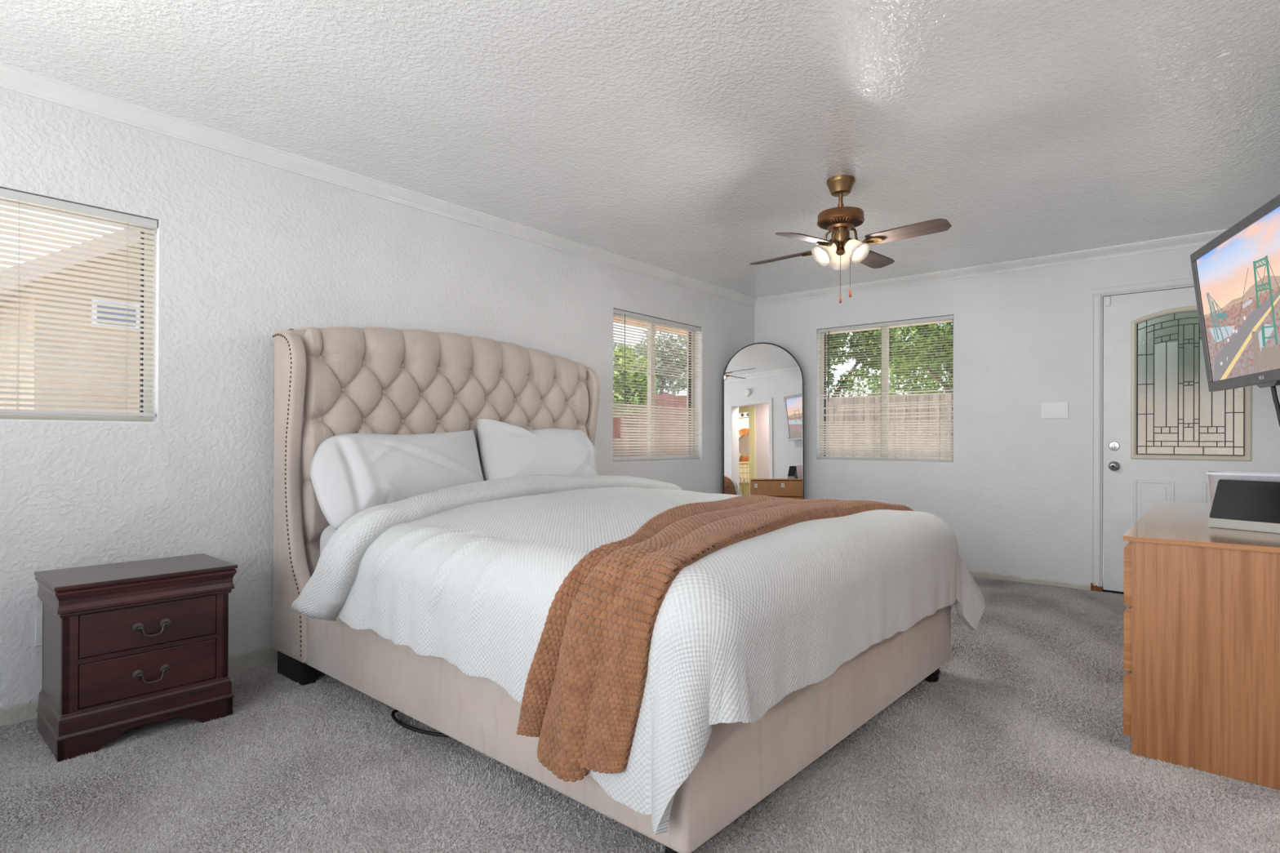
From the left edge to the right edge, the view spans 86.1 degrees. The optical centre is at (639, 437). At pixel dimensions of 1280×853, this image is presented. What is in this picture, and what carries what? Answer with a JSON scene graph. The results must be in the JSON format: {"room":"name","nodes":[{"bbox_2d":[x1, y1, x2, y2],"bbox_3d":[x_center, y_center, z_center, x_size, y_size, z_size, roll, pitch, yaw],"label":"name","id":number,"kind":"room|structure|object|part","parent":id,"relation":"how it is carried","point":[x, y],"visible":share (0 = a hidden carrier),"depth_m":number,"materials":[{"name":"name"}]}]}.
{"room":"bedroom","nodes":[
{"label":"bedroom","id":0,"kind":"room"},
{"bbox_2d":[0,87,755,726],"bbox_3d":[-1.215,-0.135,3.859,0.160,2.455,7.268,0,0,40],"label":"wall","id":1,"kind":"structure","parent":0,"point":[246,251],"depth_m":3.02,"materials":[{"name":"paint"}]},
{"bbox_2d":[35,614,42,646],"bbox_3d":[-2.206,0.715,2.549,0.008,0.116,0.070,0,0,40],"label":"wall outlet","id":2,"kind":"object","parent":1,"relation":"attached to","point":[38,619],"visible":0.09,"depth_m":2.53,"materials":[{"name":"white plastic"}]},
{"bbox_2d":[0,198,152,422],"bbox_3d":[-2.449,-0.480,2.439,0.055,0.842,1.183,0,0,40],"label":"window","id":3,"kind":"structure","parent":1,"relation":"in","point":[11,416],"depth_m":2.85,"materials":[{"name":"beige"}]},
{"bbox_2d":[0,187,157,417],"bbox_3d":[-2.381,-0.491,2.382,0.036,0.810,1.175,0,0,40],"label":"window blind","id":4,"kind":"object","parent":3,"relation":"attached to","point":[7,194],"visible":1,"depth_m":2.63,"materials":[{"name":"white plastic"}]},
{"bbox_3d":[-2.383,-0.095,2.382,0.026,0.017,1.171,0,0,40],"label":"rail","id":5,"kind":"part","parent":4,"relation":"part of","materials":[{"name":"white plastic"}]},
{"bbox_2d":[0,418,157,423],"bbox_3d":[-2.397,-0.062,2.393,0.083,0.008,1.181,0,0,40],"label":"trim","id":6,"kind":"structure","parent":1,"relation":"attached to","point":[1,420],"depth_m":2.62,"materials":[{"name":"white paint"}]},
{"bbox_2d":[0,62,756,306],"bbox_3d":[-1.127,-1.279,3.792,0.058,0.067,6.948,0,0,40],"label":"trim","id":7,"kind":"structure","parent":1,"relation":"attached to","point":[12,78],"depth_m":3.21,"materials":[{"name":"paint"}]},
{"bbox_2d":[613,313,693,461],"bbox_3d":[0.081,-0.374,5.452,0.055,1.125,1.122,0,0,40],"label":"window","id":8,"kind":"structure","parent":1,"relation":"in","point":[691,405],"depth_m":5.45,"materials":[{"name":"beige plastic"}]},
{"bbox_2d":[613,308,701,461],"bbox_3d":[0.154,-0.378,5.390,0.051,1.109,1.114,0,0,40],"label":"window blind","id":9,"kind":"object","parent":8,"relation":"attached to","point":[693,451],"visible":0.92,"depth_m":5.36,"materials":[{"name":"white plastic"}]},
{"bbox_3d":[0.145,0.168,5.395,0.026,0.017,1.110,0,0,40],"label":"rail","id":10,"kind":"part","parent":9,"relation":"part of","materials":[{"name":"white plastic"}]},
{"bbox_2d":[613,458,702,462],"bbox_3d":[0.132,0.185,5.406,0.083,0.008,1.120,0,0,40],"label":"trim","id":11,"kind":"structure","parent":1,"relation":"attached to","point":[683,459],"depth_m":5.33,"materials":[{"name":"white paint"}]},
{"bbox_2d":[613,316,952,335],"bbox_3d":[1.117,-1.083,1.959,7.412,0.080,8.428,0,0,40],"label":"window blind","id":12,"kind":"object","parent":1,"relation":"attached to","point":[613,317],"depth_m":6.37,"materials":[{"name":"white paint"}]},
{"bbox_2d":[0,0,1279,297],"bbox_3d":[0.318,-1.335,2.579,3.832,0.050,6.948,0,0,40],"label":"ceiling","id":13,"kind":"structure","parent":0,"point":[677,136],"depth_m":2.70,"materials":[{"name":"paint"}]},
{"bbox_2d":[749,174,951,302],"bbox_3d":[1.018,-0.993,3.472,0.802,0.625,0.803,0,0,-1],"label":"ceiling fan","id":14,"kind":"object","parent":13,"relation":"hanging from","point":[844,251],"visible":1,"depth_m":3.42,"materials":[{"name":"gold metal"}]},
{"bbox_3d":[0.771,-0.971,3.709,0.383,0.006,0.124,0,11,44],"label":"blade","id":15,"kind":"part","parent":14,"relation":"part of","materials":[{"name":"brown wood"}]},
{"bbox_3d":[0.781,-0.940,3.227,0.124,0.006,0.383,15,15,42],"label":"blade","id":16,"kind":"part","parent":14,"relation":"part of","materials":[{"name":"brown wood"}]},
{"bbox_3d":[0.923,-0.931,3.452,0.119,0.127,0.127,0,0,40],"label":"lamp shade","id":17,"kind":"part","parent":14,"relation":"part of","materials":[{"name":"white glass"}]},
{"bbox_3d":[1.016,-0.822,3.472,0.003,0.213,0.003,0,0,40],"label":"pull chain","id":18,"kind":"part","parent":14,"relation":"part of","materials":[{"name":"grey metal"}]},
{"bbox_3d":[1.035,-0.930,3.565,0.117,0.127,0.130,0,0,40],"label":"lamp shade","id":19,"kind":"part","parent":14,"relation":"part of","materials":[{"name":"white glass"}]},
{"bbox_3d":[1.064,-0.876,3.462,0.003,0.267,0.003,0,0,40],"label":"pull chain","id":20,"kind":"part","parent":14,"relation":"part of","materials":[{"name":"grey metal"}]},
{"bbox_3d":[1.076,-0.930,3.407,0.129,0.127,0.125,0,0,40],"label":"lamp shade","id":21,"kind":"part","parent":14,"relation":"part of","materials":[{"name":"white glass"}]},
{"bbox_3d":[1.254,-0.970,3.718,0.124,0.006,0.383,-15,-11,43],"label":"blade","id":22,"kind":"part","parent":14,"relation":"part of","materials":[{"name":"brown wood"}]},
{"bbox_3d":[1.263,-0.971,3.235,0.383,0.006,0.124,0,-11,44],"label":"blade","id":23,"kind":"part","parent":14,"relation":"part of","materials":[{"name":"brown wood"}]},
{"bbox_2d":[0,576,1279,852],"bbox_3d":[0.370,1.071,2.522,3.992,0.068,6.948,0,0,40],"label":"floor","id":24,"kind":"structure","parent":0,"point":[1019,744],"depth_m":2.06,"materials":[{"name":"carpet"}]},
{"bbox_2d":[34,553,237,762],"bbox_3d":[-1.822,0.756,2.489,0.384,0.561,0.528,0,0,41],"label":"nightstand","id":25,"kind":"object","parent":24,"relation":"on","point":[127,645],"visible":1,"depth_m":2.35,"materials":[{"name":"brown wood"}]},
{"bbox_3d":[-1.827,0.965,2.492,0.373,0.144,0.510,0,0,41],"label":"moulding","id":26,"kind":"part","parent":25,"relation":"part of","materials":[{"name":"brown wood"}]},
{"bbox_3d":[-1.823,0.534,2.491,0.379,0.093,0.522,0,0,41],"label":"cornice","id":27,"kind":"part","parent":25,"relation":"part of","materials":[{"name":"brown wood"}]},
{"bbox_3d":[-1.703,0.814,2.384,0.021,0.142,0.395,0,0,41],"label":"drawer","id":28,"kind":"part","parent":25,"relation":"part of","materials":[{"name":"brown wood"}]},
{"bbox_3d":[-1.703,0.652,2.385,0.021,0.140,0.395,0,0,41],"label":"drawer","id":29,"kind":"part","parent":25,"relation":"part of","materials":[{"name":"brown wood"}]},
{"bbox_3d":[-1.683,0.829,2.366,0.013,0.038,0.082,0,0,41],"label":"handle","id":30,"kind":"part","parent":25,"relation":"part of","materials":[{"name":"grey metal"}]},
{"bbox_3d":[-1.682,0.668,2.367,0.013,0.038,0.082,0,0,41],"label":"handle","id":31,"kind":"part","parent":25,"relation":"part of","materials":[{"name":"grey metal"}]},
{"bbox_2d":[391,709,449,737],"bbox_3d":[-0.746,1.027,2.460,0.414,0.024,0.140,0,0,32],"label":"power cord","id":32,"kind":"object","parent":24,"relation":"on","point":[395,719],"visible":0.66,"depth_m":2.41,"materials":[{"name":"black plastic"}]},
{"bbox_2d":[272,326,951,852],"bbox_3d":[-0.158,0.245,3.035,2.410,1.598,1.932,0,0,40],"label":"bed","id":33,"kind":"object","parent":24,"relation":"on","point":[330,381],"visible":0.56,"depth_m":2.88,"materials":[{"name":"fabric"}]},
{"bbox_3d":[-1.486,0.991,2.961,0.248,0.096,0.057,0,0,40],"label":"leg","id":34,"kind":"part","parent":33,"relation":"part of","materials":[{"name":"black wood"}]},
{"bbox_2d":[320,524,336,555],"bbox_3d":[-0.124,0.559,2.991,1.975,0.366,1.683,0,0,40],"label":"mattress","id":35,"kind":"object","parent":33,"relation":"on","point":[326,534],"visible":0.07,"depth_m":2.93,"materials":[{"name":"grey fabric"}]},
{"bbox_2d":[310,430,484,529],"bbox_3d":[-1.047,0.167,3.138,0.323,0.413,0.908,0,0,40],"label":"pillow","id":36,"kind":"object","parent":35,"relation":"on","point":[351,473],"visible":0.92,"depth_m":2.96,"materials":[{"name":"grey fabric"}]},
{"bbox_2d":[476,418,599,480],"bbox_3d":[-0.540,0.108,3.817,0.319,0.410,0.911,0,0,40],"label":"pillow","id":37,"kind":"object","parent":35,"relation":"on","point":[506,450],"visible":0.86,"depth_m":3.67,"materials":[{"name":"grey fabric"}]},
{"bbox_2d":[291,474,985,835],"bbox_3d":[0.071,0.523,2.794,1.994,0.713,2.236,0,0,40],"label":"duvet","id":38,"kind":"object","parent":35,"relation":"on","point":[469,575],"visible":0.7,"depth_m":1.99,"materials":[{"name":"white fabric"}]},
{"bbox_2d":[515,494,913,782],"bbox_3d":[0.455,0.531,2.476,0.592,0.602,2.102,0,0,40],"label":"knitted throw","id":39,"kind":"object","parent":38,"relation":"on","point":[585,684],"visible":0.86,"depth_m":1.65,"materials":[{"name":"orange fabric"}]},
{"bbox_3d":[-0.968,0.064,3.729,0.246,1.238,1.796,0,0,40],"label":"tufted panel","id":40,"kind":"part","parent":33,"relation":"part of","materials":[{"name":"fabric"}]},
{"bbox_3d":[-0.969,0.100,3.729,0.131,1.286,1.868,0,0,40],"label":"headboard","id":41,"kind":"part","parent":33,"relation":"part of","materials":[{"name":"fabric"}]},
{"bbox_3d":[-0.638,0.806,2.236,2.021,0.300,0.050,0,0,41],"label":"rail","id":42,"kind":"part","parent":33,"relation":"part of","materials":[{"name":"fabric"}]},
{"bbox_3d":[0.094,0.997,1.646,0.080,0.090,0.080,0,0,40],"label":"leg","id":43,"kind":"part","parent":33,"relation":"part of","materials":[{"name":"black wood"}]},
{"bbox_3d":[0.703,0.803,2.274,0.062,0.317,1.877,0,0,41],"label":"foot panel","id":44,"kind":"part","parent":33,"relation":"part of","materials":[{"name":"fabric"}]},
{"bbox_3d":[1.257,1.005,2.954,0.080,0.090,0.080,0,0,40],"label":"leg","id":45,"kind":"part","parent":33,"relation":"part of","materials":[{"name":"black wood"}]},
{"bbox_2d":[722,342,804,499],"bbox_3d":[1.076,0.110,5.978,0.704,1.884,0.092,0,0,-1],"label":"floor mirror","id":46,"kind":"object","parent":24,"relation":"on","point":[763,406],"visible":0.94,"depth_m":5.98,"materials":[{"name":"black mirror"}]},
{"bbox_2d":[1123,500,1279,790],"bbox_3d":[2.365,0.693,2.792,0.506,0.722,1.755,0,0,40],"label":"dresser","id":47,"kind":"object","parent":24,"relation":"on","point":[1202,660],"visible":1,"depth_m":2.16,"materials":[{"name":"brown wood"}]},
{"bbox_3d":[1.909,0.889,2.604,0.042,0.209,0.868,0,0,40],"label":"drawer","id":48,"kind":"part","parent":47,"relation":"part of","materials":[{"name":"brown wood"}]},
{"bbox_3d":[1.910,0.673,2.605,0.042,0.209,0.868,0,0,40],"label":"drawer","id":49,"kind":"part","parent":47,"relation":"part of","materials":[{"name":"brown wood"}]},
{"bbox_3d":[1.911,0.457,2.605,0.042,0.209,0.868,0,0,40],"label":"drawer","id":50,"kind":"part","parent":47,"relation":"part of","materials":[{"name":"brown wood"}]},
{"bbox_2d":[1206,471,1279,506],"bbox_3d":[2.354,0.232,2.579,0.338,0.196,0.188,0,0,40],"label":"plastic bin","id":51,"kind":"object","parent":47,"relation":"on","point":[1213,476],"visible":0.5,"depth_m":2.59,"materials":[{"name":"white plastic"}]},
{"bbox_2d":[1208,478,1279,533],"bbox_3d":[2.231,0.242,2.392,0.127,0.175,0.360,0,0,-30],"label":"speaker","id":52,"kind":"object","parent":47,"relation":"on","point":[1246,504],"visible":1,"depth_m":2.43},
{"bbox_2d":[754,244,1204,590],"bbox_3d":[2.660,-0.117,5.246,3.992,2.455,0.160,0,0,40],"label":"wall","id":53,"kind":"structure","parent":0,"point":[1015,495],"depth_m":5.10,"materials":[{"name":"paint"}]},
{"bbox_2d":[816,459,953,463],"bbox_3d":[2.027,0.200,5.727,1.142,0.008,0.083,0,0,40],"label":"trim","id":54,"kind":"structure","parent":53,"relation":"attached to","point":[816,460],"depth_m":5.66,"materials":[{"name":"white paint"}]},
{"bbox_2d":[820,320,953,462],"bbox_3d":[2.074,-0.377,5.782,1.144,1.162,0.055,0,0,40],"label":"window","id":55,"kind":"structure","parent":53,"relation":"in","point":[885,399],"depth_m":5.77,"materials":[{"name":"beige plastic"}]},
{"bbox_2d":[817,315,953,461],"bbox_3d":[2.012,-0.385,5.709,1.136,1.138,0.051,0,0,40],"label":"window blind","id":56,"kind":"object","parent":55,"relation":"attached to","point":[881,325],"visible":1,"depth_m":5.68,"materials":[{"name":"white plastic"}]},
{"bbox_3d":[2.016,0.175,5.714,1.132,0.017,0.026,0,0,40],"label":"rail","id":57,"kind":"part","parent":56,"relation":"part of","materials":[{"name":"white plastic"}]},
{"bbox_2d":[755,228,1228,306],"bbox_3d":[2.533,-1.262,5.217,3.832,0.067,0.058,0,0,40],"label":"trim","id":58,"kind":"structure","parent":53,"relation":"attached to","point":[1201,238],"depth_m":5.05,"materials":[{"name":"paint"}]},
{"bbox_2d":[1040,401,1068,418],"bbox_3d":[2.956,-0.194,4.885,0.173,0.118,0.012,0,0,40],"label":"light switch","id":59,"kind":"object","parent":53,"relation":"attached to","point":[1056,410],"visible":1,"depth_m":4.88,"materials":[{"name":"white plastic"}]},
{"bbox_2d":[1090,275,1194,591],"bbox_3d":[3.578,0.013,4.465,1.050,2.098,0.176,0,0,40],"label":"trim","id":60,"kind":"structure","parent":53,"relation":"attached to","point":[1098,293],"depth_m":4.71,"materials":[{"name":"paint"}]},
{"bbox_2d":[1102,286,1279,593],"bbox_3d":[3.531,0.045,4.410,0.920,2.027,0.112,0,0,40],"label":"door","id":61,"kind":"structure","parent":53,"relation":"in","point":[1164,429],"depth_m":4.51,"materials":[{"name":"paint"}]},
{"bbox_3d":[3.215,0.196,4.648,0.066,0.066,0.065,0,0,40],"label":"knob","id":62,"kind":"part","parent":61,"relation":"part of","materials":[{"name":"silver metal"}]},
{"bbox_3d":[3.398,0.567,4.532,0.220,0.568,0.008,0,0,40],"label":"raised panel","id":63,"kind":"part","parent":61,"relation":"part of","materials":[{"name":"paint"}]},
{"bbox_3d":[3.551,-0.346,4.431,0.360,0.553,0.004,0,0,40],"label":"frosted pane","id":64,"kind":"part","parent":61,"relation":"part of","materials":[{"name":"clear glass"}]},
{"bbox_3d":[3.551,-0.353,4.431,0.550,0.941,0.004,0,0,40],"label":"pebbled pane","id":65,"kind":"part","parent":61,"relation":"part of","materials":[{"name":"clear glass"}]},
{"bbox_3d":[3.541,-0.350,4.419,0.606,0.991,0.029,0,0,40],"label":"glass moulding","id":66,"kind":"part","parent":61,"relation":"part of","materials":[{"name":"beige"}]},
{"bbox_3d":[3.675,0.568,4.299,0.220,0.568,0.008,0,0,40],"label":"raised panel","id":67,"kind":"part","parent":61,"relation":"part of","materials":[{"name":"paint"}]},
{"bbox_3d":[1.791,-0.130,1.231,0.160,2.455,7.108,0,0,40],"label":"wall","id":68,"kind":"structure","parent":0,"visible":0},
{"bbox_2d":[1190,194,1279,426],"bbox_3d":[2.533,-0.126,2.588,0.412,1.459,1.106,0,0,22],"label":"television","id":69,"kind":"object","parent":68,"relation":"attached to","point":[1236,274],"visible":1,"depth_m":2.75,"materials":[{"name":"black plastic"}]},
{"bbox_2d":[1196,206,1279,381],"bbox_3d":[2.383,-0.534,2.651,0.003,0.564,1.022,-7,-3,22],"label":"picture","id":70,"kind":"object","parent":69,"relation":"attached to","point":[1239,279],"depth_m":2.74},
{"bbox_3d":[2.483,0.201,2.493,0.129,0.820,0.225,-7,-3,22],"label":"power cord","id":71,"kind":"part","parent":69,"relation":"part of","materials":[{"name":"black plastic"}]},
{"bbox_3d":[2.439,0.201,2.479,0.080,0.804,0.282,0,0,-21],"label":"power cord","id":72,"kind":"part","parent":69,"relation":"part of","materials":[{"name":"black plastic"}]},
{"label":"outside","id":73,"kind":"structure","parent":0,"visible":0},
{"bbox_3d":[-0.619,1.212,7.042,34.000,0.080,34.000,0,0,40],"label":"ground","id":74,"kind":"structure","parent":73,"visible":0},
{"bbox_2d":[0,228,140,417],"bbox_3d":[-4.515,-0.860,8.267,4.050,4.040,5.350,0,0,40],"label":"house","id":75,"kind":"structure","parent":74,"relation":"on","point":[6,396],"depth_m":5.59,"materials":[{"name":"beige paint"}]},
{"bbox_3d":[-4.351,-1.021,5.695,0.010,0.170,0.260,0,0,40],"label":"pane","id":76,"kind":"part","parent":75,"relation":"part of","materials":[{"name":"grey"}]},
{"bbox_2d":[613,345,657,455],"bbox_3d":[-0.103,0.015,8.384,0.513,2.333,0.824,0,0,40],"label":"bush","id":77,"kind":"object","parent":74,"relation":"on","point":[616,371],"visible":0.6,"depth_m":8.31,"materials":[{"name":"green plant"}]},
{"bbox_2d":[613,390,686,456],"bbox_3d":[-0.567,0.268,8.398,0.074,1.774,5.737,0,0,40],"label":"wooden fence","id":78,"kind":"object","parent":74,"relation":"on","point":[616,420],"visible":0.03,"depth_m":9.39,"materials":[{"name":"brown wood"}]},
{"bbox_2d":[613,328,687,394],"bbox_3d":[0.225,-0.403,11.534,3.185,3.183,1.197,0,0,-43],"label":"tree","id":79,"kind":"object","parent":74,"relation":"on","point":[672,380],"visible":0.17,"depth_m":11.42,"materials":[{"name":"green plant"}]},
{"bbox_2d":[656,377,686,395],"bbox_3d":[1.043,-0.048,15.707,1.000,2.490,2.000,0,0,40],"label":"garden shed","id":80,"kind":"object","parent":74,"relation":"on","point":[670,391],"visible":0.07,"depth_m":14.89,"materials":[{"name":"white"}]},
{"bbox_2d":[826,327,901,396],"bbox_3d":[2.894,-0.718,11.160,2.477,3.831,1.494,0,0,40],"label":"tree","id":81,"kind":"object","parent":74,"relation":"on","point":[865,334],"visible":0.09,"depth_m":10.77,"materials":[{"name":"green plant"}]},
{"bbox_2d":[826,392,952,458],"bbox_3d":[5.287,0.307,7.354,10.357,1.735,0.074,0,0,40],"label":"wooden fence","id":82,"kind":"object","parent":74,"relation":"on","point":[846,401],"visible":0.02,"depth_m":8.96,"materials":[{"name":"brown wood"}]},
{"bbox_2d":[862,321,952,395],"bbox_3d":[5.651,-1.119,11.910,3.641,4.656,1.846,0,0,40],"label":"tree","id":83,"kind":"object","parent":74,"relation":"on","point":[915,327],"visible":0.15,"depth_m":11.97,"materials":[{"name":"green plant"}]}
]}

